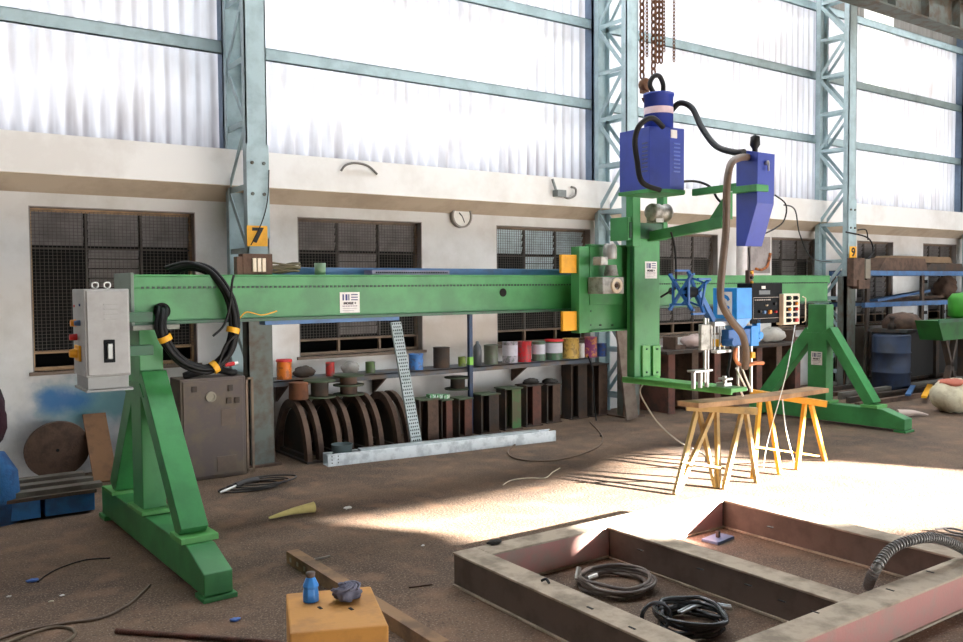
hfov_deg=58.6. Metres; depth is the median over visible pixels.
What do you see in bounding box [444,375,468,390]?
spool
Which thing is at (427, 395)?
switch box
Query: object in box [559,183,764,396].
carriage
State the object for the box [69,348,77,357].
switch
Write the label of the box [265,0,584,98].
panel
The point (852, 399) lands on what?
bar
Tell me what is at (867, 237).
power cable
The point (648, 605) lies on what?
ring
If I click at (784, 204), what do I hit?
power cable
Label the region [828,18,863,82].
panel
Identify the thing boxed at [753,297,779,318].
control panel
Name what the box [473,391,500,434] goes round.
stub
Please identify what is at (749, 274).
hanging pushbutton
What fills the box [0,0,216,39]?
panel
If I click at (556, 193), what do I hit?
lamp
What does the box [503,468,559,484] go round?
cable
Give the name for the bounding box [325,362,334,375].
tin
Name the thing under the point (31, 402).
wall
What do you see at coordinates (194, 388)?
switch
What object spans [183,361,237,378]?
heap
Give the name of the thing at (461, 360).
tin
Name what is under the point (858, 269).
switch box
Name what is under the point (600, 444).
cable
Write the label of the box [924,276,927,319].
strip
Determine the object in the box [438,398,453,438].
stub
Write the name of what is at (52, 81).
panel
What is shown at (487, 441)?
channel
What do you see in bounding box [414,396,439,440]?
stub
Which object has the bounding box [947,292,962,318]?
tank
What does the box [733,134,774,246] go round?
box
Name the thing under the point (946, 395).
woven sack
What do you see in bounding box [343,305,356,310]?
print
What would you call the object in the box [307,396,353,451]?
saddle
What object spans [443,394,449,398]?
switch box
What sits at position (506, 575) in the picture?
steel frame
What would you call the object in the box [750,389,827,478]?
trestle
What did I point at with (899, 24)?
panel
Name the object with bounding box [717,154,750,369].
conduit
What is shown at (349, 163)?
cable
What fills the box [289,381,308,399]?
can
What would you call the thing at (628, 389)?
plank
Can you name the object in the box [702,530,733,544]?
plate
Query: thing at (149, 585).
cable
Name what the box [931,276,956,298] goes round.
heap
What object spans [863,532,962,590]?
conduit
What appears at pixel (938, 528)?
bunch
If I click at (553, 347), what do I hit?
tin
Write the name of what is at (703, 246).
window
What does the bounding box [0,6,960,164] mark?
horizontal beam
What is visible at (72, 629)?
cable
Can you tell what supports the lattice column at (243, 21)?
on the floor
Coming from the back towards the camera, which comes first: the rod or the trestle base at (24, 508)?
the trestle base at (24, 508)
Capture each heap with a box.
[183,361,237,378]
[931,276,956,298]
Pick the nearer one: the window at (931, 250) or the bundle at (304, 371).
the bundle at (304, 371)
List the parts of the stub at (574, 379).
plate, plate, plate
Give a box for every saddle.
[275,399,323,464]
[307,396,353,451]
[337,392,383,448]
[365,390,409,444]
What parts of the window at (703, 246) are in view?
sill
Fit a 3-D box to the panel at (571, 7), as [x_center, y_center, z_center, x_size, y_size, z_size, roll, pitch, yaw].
[-0.594,-4.352,9.791,4.820,1.120,0.048,-2,3,-35]
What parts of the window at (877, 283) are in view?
sill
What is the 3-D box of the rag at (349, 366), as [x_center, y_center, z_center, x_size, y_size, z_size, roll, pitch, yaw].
[-1.368,0.482,8.950,0.206,0.140,0.142,-2,3,-35]
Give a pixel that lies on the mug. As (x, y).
(320, 268)
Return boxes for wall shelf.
[273,357,591,401]
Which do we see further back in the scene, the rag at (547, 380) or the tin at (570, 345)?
the tin at (570, 345)
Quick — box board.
[747,237,771,272]
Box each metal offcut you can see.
[314,555,329,559]
[409,583,432,587]
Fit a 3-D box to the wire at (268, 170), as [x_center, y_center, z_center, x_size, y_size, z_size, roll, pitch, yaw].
[-2.010,-1.033,7.798,0.200,0.692,0.021,-3,3,-41]
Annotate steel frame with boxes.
[452,493,962,641]
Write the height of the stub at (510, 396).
0.480 m
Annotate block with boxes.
[234,254,272,274]
[663,337,685,349]
[713,339,721,346]
[782,330,797,340]
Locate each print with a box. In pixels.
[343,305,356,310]
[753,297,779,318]
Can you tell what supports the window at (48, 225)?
in the wall
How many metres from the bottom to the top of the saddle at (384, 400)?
0.570 m
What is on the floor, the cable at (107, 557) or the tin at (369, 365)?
the cable at (107, 557)
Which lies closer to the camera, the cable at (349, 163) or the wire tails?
the wire tails
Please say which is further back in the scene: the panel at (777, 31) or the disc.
the panel at (777, 31)
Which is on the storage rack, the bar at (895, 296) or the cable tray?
the bar at (895, 296)
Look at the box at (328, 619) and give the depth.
3.28 m
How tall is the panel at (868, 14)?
1.800 m
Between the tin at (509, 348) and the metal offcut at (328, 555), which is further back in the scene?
the tin at (509, 348)
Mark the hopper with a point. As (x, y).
(738, 301)
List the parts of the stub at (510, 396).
plate, plate, plate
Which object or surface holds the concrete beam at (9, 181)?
attached to the wall
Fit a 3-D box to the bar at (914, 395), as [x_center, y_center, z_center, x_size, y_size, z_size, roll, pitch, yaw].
[8.006,1.000,13.520,7.400,0.060,0.070,-2,3,-35]
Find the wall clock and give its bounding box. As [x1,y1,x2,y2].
[450,210,471,227]
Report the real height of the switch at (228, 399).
0.050 m
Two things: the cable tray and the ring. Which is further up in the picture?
the cable tray
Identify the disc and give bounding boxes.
[23,421,88,474]
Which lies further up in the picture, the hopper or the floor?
the hopper
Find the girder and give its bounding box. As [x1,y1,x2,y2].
[839,0,962,39]
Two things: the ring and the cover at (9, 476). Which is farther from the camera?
the cover at (9, 476)
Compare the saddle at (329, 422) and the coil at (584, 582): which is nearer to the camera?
the coil at (584, 582)
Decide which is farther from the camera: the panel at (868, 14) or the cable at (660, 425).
the panel at (868, 14)
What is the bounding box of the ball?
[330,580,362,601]
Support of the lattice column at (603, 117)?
on the floor
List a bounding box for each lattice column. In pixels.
[222,0,281,467]
[594,0,644,417]
[814,0,856,385]
[961,234,962,292]
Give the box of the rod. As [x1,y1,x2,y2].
[114,628,280,641]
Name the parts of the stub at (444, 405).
plate, plate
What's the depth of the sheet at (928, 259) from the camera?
14.99 m
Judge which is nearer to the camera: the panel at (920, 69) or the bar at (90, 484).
the bar at (90, 484)
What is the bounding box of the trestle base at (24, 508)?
[7,488,96,521]
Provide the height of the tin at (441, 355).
0.230 m
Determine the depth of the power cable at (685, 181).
7.33 m
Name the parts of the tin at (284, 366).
lid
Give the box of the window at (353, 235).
[297,217,426,359]
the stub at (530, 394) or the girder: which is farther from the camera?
the girder
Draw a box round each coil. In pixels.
[574,563,657,597]
[652,595,731,638]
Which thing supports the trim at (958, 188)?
attached to the wall
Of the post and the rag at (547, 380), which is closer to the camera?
the post
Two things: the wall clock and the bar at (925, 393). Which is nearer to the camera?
the wall clock
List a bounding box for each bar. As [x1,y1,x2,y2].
[16,480,102,498]
[19,470,84,483]
[20,475,92,489]
[286,549,448,641]
[833,371,956,390]
[833,375,956,395]
[838,376,962,399]
[846,384,934,402]
[855,392,928,404]
[870,290,929,301]
[885,295,944,300]
[905,385,915,395]
[921,384,932,397]
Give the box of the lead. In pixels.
[218,474,296,493]
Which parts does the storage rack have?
rail, rail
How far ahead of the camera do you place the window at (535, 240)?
10.76 m
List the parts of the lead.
bright handle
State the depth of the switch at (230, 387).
7.45 m
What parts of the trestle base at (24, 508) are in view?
plate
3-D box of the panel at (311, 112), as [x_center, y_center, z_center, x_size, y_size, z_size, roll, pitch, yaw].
[-0.577,-2.249,9.878,4.820,1.130,0.048,-2,3,-35]
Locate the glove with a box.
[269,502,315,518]
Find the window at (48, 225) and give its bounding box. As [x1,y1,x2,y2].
[28,205,201,375]
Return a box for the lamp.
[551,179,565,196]
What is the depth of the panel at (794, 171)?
12.98 m
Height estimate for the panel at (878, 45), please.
1.120 m
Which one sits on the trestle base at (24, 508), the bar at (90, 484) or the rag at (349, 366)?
the bar at (90, 484)
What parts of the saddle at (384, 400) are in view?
web plate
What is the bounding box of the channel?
[323,429,555,466]
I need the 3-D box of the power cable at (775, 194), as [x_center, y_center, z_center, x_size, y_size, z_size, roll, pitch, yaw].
[2.257,-0.832,6.701,0.447,0.322,0.041,-3,3,-42]
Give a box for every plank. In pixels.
[615,330,637,419]
[678,387,828,407]
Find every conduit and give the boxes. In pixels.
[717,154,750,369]
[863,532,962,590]
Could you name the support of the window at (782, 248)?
in the wall
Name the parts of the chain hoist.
load chain, hand chain, load chain, load chain, load chain, hand chain, hand chain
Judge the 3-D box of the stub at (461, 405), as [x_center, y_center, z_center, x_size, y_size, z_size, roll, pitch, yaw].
[-0.225,1.050,9.411,0.194,0.430,0.220,-2,3,-35]
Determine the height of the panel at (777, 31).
1.120 m
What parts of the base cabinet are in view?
door, plate, plate, angle frame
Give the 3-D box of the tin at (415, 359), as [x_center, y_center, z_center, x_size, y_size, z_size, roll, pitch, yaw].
[-0.715,0.443,9.362,0.160,0.174,0.162,0,3,22]
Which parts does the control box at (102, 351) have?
door, handle plate, door handle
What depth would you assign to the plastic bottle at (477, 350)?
9.74 m
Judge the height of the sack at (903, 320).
0.260 m
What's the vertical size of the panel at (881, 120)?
1.100 m
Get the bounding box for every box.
[69,282,153,392]
[286,587,388,641]
[426,394,435,397]
[436,394,442,398]
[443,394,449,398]
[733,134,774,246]
[737,283,781,323]
[847,258,870,288]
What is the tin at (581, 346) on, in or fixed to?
on the wall shelf
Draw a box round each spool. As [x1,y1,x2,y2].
[303,378,335,398]
[333,373,363,396]
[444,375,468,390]
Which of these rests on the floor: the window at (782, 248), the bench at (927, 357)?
the bench at (927, 357)
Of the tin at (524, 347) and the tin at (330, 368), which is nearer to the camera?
the tin at (330, 368)
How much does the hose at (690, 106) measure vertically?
0.561 m
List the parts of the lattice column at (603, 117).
plate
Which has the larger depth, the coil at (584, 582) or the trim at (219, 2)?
the trim at (219, 2)
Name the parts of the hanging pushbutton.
cord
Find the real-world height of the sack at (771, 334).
0.223 m
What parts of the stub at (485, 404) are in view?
plate, plate, plate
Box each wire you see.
[251,170,269,244]
[763,325,794,469]
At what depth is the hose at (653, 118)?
6.74 m
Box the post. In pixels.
[467,314,473,433]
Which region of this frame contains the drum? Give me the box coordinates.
[871,333,911,390]
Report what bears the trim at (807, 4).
attached to the panel
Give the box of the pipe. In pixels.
[736,246,746,274]
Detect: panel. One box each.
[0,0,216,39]
[0,22,218,147]
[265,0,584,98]
[266,61,585,179]
[509,0,584,17]
[610,0,815,71]
[610,35,815,134]
[610,113,814,199]
[827,146,954,211]
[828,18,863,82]
[828,84,955,157]
[831,0,863,16]
[863,26,892,88]
[864,9,893,26]
[893,35,955,103]
[894,18,956,45]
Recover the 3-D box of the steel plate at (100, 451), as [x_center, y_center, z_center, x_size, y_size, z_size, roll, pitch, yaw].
[-3.326,1.097,7.477,0.190,0.538,0.436,-2,3,-35]
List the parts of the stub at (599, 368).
plate, plate, plate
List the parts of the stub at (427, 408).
plate, plate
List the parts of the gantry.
foot plate, brace plate, plate, post, post plate, mounting plate, brace plate, foot plate, cable coil, rail, guide rail, post, post plate, brace plate, foot plate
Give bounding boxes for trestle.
[672,406,759,494]
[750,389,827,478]
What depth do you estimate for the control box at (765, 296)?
6.91 m
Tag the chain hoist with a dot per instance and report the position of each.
(643, 83)
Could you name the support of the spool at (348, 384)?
on the saddle at (329, 422)
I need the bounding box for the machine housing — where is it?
[618,91,684,198]
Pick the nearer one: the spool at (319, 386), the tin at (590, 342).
the spool at (319, 386)
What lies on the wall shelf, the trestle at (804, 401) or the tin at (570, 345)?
the tin at (570, 345)
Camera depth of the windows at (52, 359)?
9.46 m
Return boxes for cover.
[0,451,19,526]
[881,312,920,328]
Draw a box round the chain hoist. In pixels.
[638,0,675,102]
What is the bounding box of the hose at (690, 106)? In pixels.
[673,100,746,155]
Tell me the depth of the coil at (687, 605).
4.14 m
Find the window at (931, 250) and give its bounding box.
[923,243,956,319]
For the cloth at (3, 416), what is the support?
on the cover at (9, 476)
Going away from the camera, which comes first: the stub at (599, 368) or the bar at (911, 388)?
the stub at (599, 368)
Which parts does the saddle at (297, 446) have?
web plate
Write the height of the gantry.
1.824 m
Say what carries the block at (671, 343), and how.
on the bench at (675, 364)
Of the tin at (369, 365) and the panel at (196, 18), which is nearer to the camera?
the panel at (196, 18)
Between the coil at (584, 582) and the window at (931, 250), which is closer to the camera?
the coil at (584, 582)
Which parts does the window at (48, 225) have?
sill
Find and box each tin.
[276,359,291,379]
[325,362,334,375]
[365,361,374,372]
[409,353,422,369]
[433,347,449,368]
[458,356,465,366]
[484,344,497,364]
[502,341,517,362]
[517,341,530,361]
[532,341,544,360]
[544,339,562,359]
[562,338,578,358]
[579,344,584,357]
[584,336,596,357]
[597,343,606,356]
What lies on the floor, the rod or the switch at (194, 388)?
the rod
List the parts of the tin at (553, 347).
lid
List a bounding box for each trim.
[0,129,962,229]
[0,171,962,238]
[216,0,224,148]
[456,0,961,111]
[585,0,594,180]
[779,0,962,54]
[815,0,828,179]
[954,39,962,211]
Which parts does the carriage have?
motor plate, plate, drive motor, head post, hoist motor, head post, outrigger arm, spool arm, slide rod, torch rod, torch rod, torch rod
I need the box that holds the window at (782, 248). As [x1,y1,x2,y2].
[771,237,814,329]
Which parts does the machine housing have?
green plate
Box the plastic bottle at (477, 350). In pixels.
[473,341,481,365]
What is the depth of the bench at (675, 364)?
11.40 m
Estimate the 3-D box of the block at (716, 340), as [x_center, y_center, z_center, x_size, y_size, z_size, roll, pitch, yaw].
[3.195,0.292,11.716,0.140,0.100,0.220,-2,3,-35]
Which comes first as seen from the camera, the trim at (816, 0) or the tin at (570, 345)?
the tin at (570, 345)
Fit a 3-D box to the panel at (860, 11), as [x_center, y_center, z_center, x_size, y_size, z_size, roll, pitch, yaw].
[6.066,-5.998,14.435,1.411,1.800,0.048,-2,3,-35]
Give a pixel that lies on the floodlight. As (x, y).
(556, 193)
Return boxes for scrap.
[26,578,38,582]
[230,617,240,621]
[487,539,501,544]
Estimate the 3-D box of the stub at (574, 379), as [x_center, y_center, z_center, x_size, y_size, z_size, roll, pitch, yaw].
[1.154,0.863,10.649,0.288,0.679,0.220,-2,3,-35]
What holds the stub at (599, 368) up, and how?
on the floor
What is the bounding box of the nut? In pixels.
[541,578,549,583]
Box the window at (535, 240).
[496,225,590,347]
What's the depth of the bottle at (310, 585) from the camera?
3.45 m
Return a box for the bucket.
[331,442,352,453]
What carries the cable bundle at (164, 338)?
hanging from the gantry
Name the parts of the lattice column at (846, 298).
splice plate, number plate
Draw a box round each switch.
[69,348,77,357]
[192,386,196,392]
[226,397,231,403]
[228,385,232,390]
[234,397,239,402]
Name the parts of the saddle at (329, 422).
web plate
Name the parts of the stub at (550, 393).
plate, plate, plate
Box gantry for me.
[99,262,913,603]
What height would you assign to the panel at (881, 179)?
1.130 m
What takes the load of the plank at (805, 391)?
on the trestle at (804, 401)
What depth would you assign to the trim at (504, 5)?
12.39 m
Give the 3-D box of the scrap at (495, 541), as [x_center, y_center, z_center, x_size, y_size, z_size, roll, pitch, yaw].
[0.075,1.247,4.848,0.109,0.027,0.050,-2,3,-35]
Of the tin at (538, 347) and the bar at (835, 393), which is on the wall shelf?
the tin at (538, 347)
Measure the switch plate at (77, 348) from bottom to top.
0.090 m
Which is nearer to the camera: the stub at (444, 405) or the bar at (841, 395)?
the stub at (444, 405)
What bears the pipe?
on the bench at (675, 364)
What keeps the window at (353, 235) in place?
in the wall
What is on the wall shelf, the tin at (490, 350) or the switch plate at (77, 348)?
the tin at (490, 350)
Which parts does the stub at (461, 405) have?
plate, plate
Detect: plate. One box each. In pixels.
[74,345,80,361]
[82,412,113,481]
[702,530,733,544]
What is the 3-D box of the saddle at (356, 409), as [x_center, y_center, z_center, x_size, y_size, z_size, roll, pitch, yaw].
[-1.260,1.016,8.727,0.180,0.570,0.820,-2,3,-35]
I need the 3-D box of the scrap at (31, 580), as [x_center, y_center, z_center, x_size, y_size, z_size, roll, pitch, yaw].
[-2.531,1.461,4.836,0.069,0.023,0.046,-2,3,-35]
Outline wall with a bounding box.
[0,191,961,477]
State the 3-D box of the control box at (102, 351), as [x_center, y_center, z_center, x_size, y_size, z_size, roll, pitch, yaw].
[-2.166,0.082,5.029,0.451,0.624,0.377,-2,3,-35]
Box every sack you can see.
[680,333,698,347]
[929,377,962,412]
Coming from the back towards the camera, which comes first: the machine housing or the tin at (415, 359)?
the tin at (415, 359)
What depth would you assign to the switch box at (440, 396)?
9.06 m
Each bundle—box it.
[154,261,239,374]
[292,365,315,377]
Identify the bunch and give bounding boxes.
[935,527,962,537]
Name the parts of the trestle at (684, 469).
leg, leg, leg, leg, leg, leg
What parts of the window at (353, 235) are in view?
sill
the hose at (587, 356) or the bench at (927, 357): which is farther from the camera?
the bench at (927, 357)
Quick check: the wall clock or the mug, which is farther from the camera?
the wall clock
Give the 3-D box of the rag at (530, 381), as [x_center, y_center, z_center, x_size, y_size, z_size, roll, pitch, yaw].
[0.581,0.712,10.107,0.204,0.087,0.180,-2,3,-35]
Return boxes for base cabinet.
[170,374,254,480]
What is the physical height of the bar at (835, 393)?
0.060 m
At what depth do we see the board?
13.08 m
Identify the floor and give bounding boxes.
[0,385,962,641]
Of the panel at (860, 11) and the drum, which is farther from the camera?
the panel at (860, 11)
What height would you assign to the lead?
0.082 m
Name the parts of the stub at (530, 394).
plate, plate, plate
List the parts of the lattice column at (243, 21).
number plate, splice plate, plate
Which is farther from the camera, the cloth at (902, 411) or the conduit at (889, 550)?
the cloth at (902, 411)
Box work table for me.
[915,318,962,378]
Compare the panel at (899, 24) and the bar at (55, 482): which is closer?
the bar at (55, 482)
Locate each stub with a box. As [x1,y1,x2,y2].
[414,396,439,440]
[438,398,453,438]
[450,396,473,437]
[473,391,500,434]
[494,385,522,430]
[515,383,542,427]
[539,383,561,423]
[560,363,588,419]
[587,362,608,416]
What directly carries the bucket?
on the floor
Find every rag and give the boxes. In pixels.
[341,361,358,372]
[523,378,538,384]
[542,378,557,383]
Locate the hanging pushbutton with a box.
[745,248,753,282]
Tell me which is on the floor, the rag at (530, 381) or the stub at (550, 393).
the stub at (550, 393)
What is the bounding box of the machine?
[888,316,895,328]
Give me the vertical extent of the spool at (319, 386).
0.170 m
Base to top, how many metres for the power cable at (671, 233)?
0.547 m
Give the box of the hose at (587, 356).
[587,356,601,436]
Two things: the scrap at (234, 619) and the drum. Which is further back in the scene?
the drum
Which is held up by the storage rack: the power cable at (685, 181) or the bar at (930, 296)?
the bar at (930, 296)
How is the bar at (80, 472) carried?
on the trestle base at (24, 508)
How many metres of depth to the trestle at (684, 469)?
7.04 m
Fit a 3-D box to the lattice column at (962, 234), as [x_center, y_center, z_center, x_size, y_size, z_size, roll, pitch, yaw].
[9.478,-3.291,16.240,0.320,8.386,0.680,-2,3,-35]
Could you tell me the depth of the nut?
4.20 m
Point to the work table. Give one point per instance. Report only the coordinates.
(943, 330)
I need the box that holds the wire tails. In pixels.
[240,311,276,317]
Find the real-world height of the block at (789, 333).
0.160 m
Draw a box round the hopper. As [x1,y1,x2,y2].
[713,288,751,328]
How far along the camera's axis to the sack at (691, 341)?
11.35 m
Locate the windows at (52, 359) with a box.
[32,214,937,366]
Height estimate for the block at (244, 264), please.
0.140 m
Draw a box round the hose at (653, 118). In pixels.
[632,115,664,192]
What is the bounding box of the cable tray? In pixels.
[364,270,448,274]
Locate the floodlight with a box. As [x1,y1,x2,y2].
[551,179,576,198]
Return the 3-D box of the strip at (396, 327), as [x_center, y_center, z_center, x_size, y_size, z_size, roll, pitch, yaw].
[-0.754,0.641,8.601,0.120,1.257,0.386,-2,3,-41]
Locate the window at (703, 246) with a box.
[660,234,720,337]
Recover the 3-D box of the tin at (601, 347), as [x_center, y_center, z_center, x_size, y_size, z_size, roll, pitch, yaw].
[1.527,0.366,10.895,0.125,0.167,0.123,-2,3,-39]
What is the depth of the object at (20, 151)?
8.89 m
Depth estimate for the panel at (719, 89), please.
12.88 m
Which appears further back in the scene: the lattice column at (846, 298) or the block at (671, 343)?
the lattice column at (846, 298)
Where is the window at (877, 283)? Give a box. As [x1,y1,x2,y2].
[855,240,892,325]
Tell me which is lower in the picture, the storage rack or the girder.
the storage rack
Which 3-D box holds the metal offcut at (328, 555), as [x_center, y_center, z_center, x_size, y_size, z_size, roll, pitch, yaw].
[-0.974,1.438,5.208,0.121,0.008,0.012,-2,3,-38]
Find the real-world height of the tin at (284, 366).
0.200 m
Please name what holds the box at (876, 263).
on the storage rack
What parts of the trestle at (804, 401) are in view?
leg, leg, leg, leg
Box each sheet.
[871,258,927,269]
[875,256,951,262]
[926,263,962,270]
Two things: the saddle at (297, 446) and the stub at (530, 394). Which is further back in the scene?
the stub at (530, 394)
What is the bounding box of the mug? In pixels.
[314,263,325,274]
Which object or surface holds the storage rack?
on the floor
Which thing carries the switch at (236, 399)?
attached to the base cabinet
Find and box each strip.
[390,322,421,441]
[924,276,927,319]
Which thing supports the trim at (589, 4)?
attached to the wall
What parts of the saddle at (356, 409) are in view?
web plate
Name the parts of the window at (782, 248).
sill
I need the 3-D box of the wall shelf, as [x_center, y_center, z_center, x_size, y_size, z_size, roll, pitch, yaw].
[-0.470,0.643,9.609,4.230,0.250,0.390,-2,3,-35]
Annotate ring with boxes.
[640,600,671,626]
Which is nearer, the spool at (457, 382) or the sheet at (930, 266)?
the spool at (457, 382)
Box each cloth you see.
[0,389,6,441]
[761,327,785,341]
[896,409,927,415]
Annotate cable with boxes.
[0,584,150,639]
[6,625,76,641]
[38,557,109,581]
[340,162,377,174]
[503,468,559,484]
[507,422,603,461]
[639,385,705,456]
[660,232,676,297]
[684,180,720,202]
[765,194,786,233]
[784,204,831,261]
[845,229,873,258]
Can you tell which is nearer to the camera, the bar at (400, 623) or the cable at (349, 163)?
the bar at (400, 623)
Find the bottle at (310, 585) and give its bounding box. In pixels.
[303,571,318,603]
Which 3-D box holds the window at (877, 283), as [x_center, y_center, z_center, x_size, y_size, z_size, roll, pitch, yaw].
[6.856,-0.661,15.069,1.210,1.470,0.182,-2,3,-35]
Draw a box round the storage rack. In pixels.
[829,270,962,380]
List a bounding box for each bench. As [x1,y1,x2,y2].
[639,340,800,413]
[868,328,962,380]
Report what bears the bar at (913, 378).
on the floor

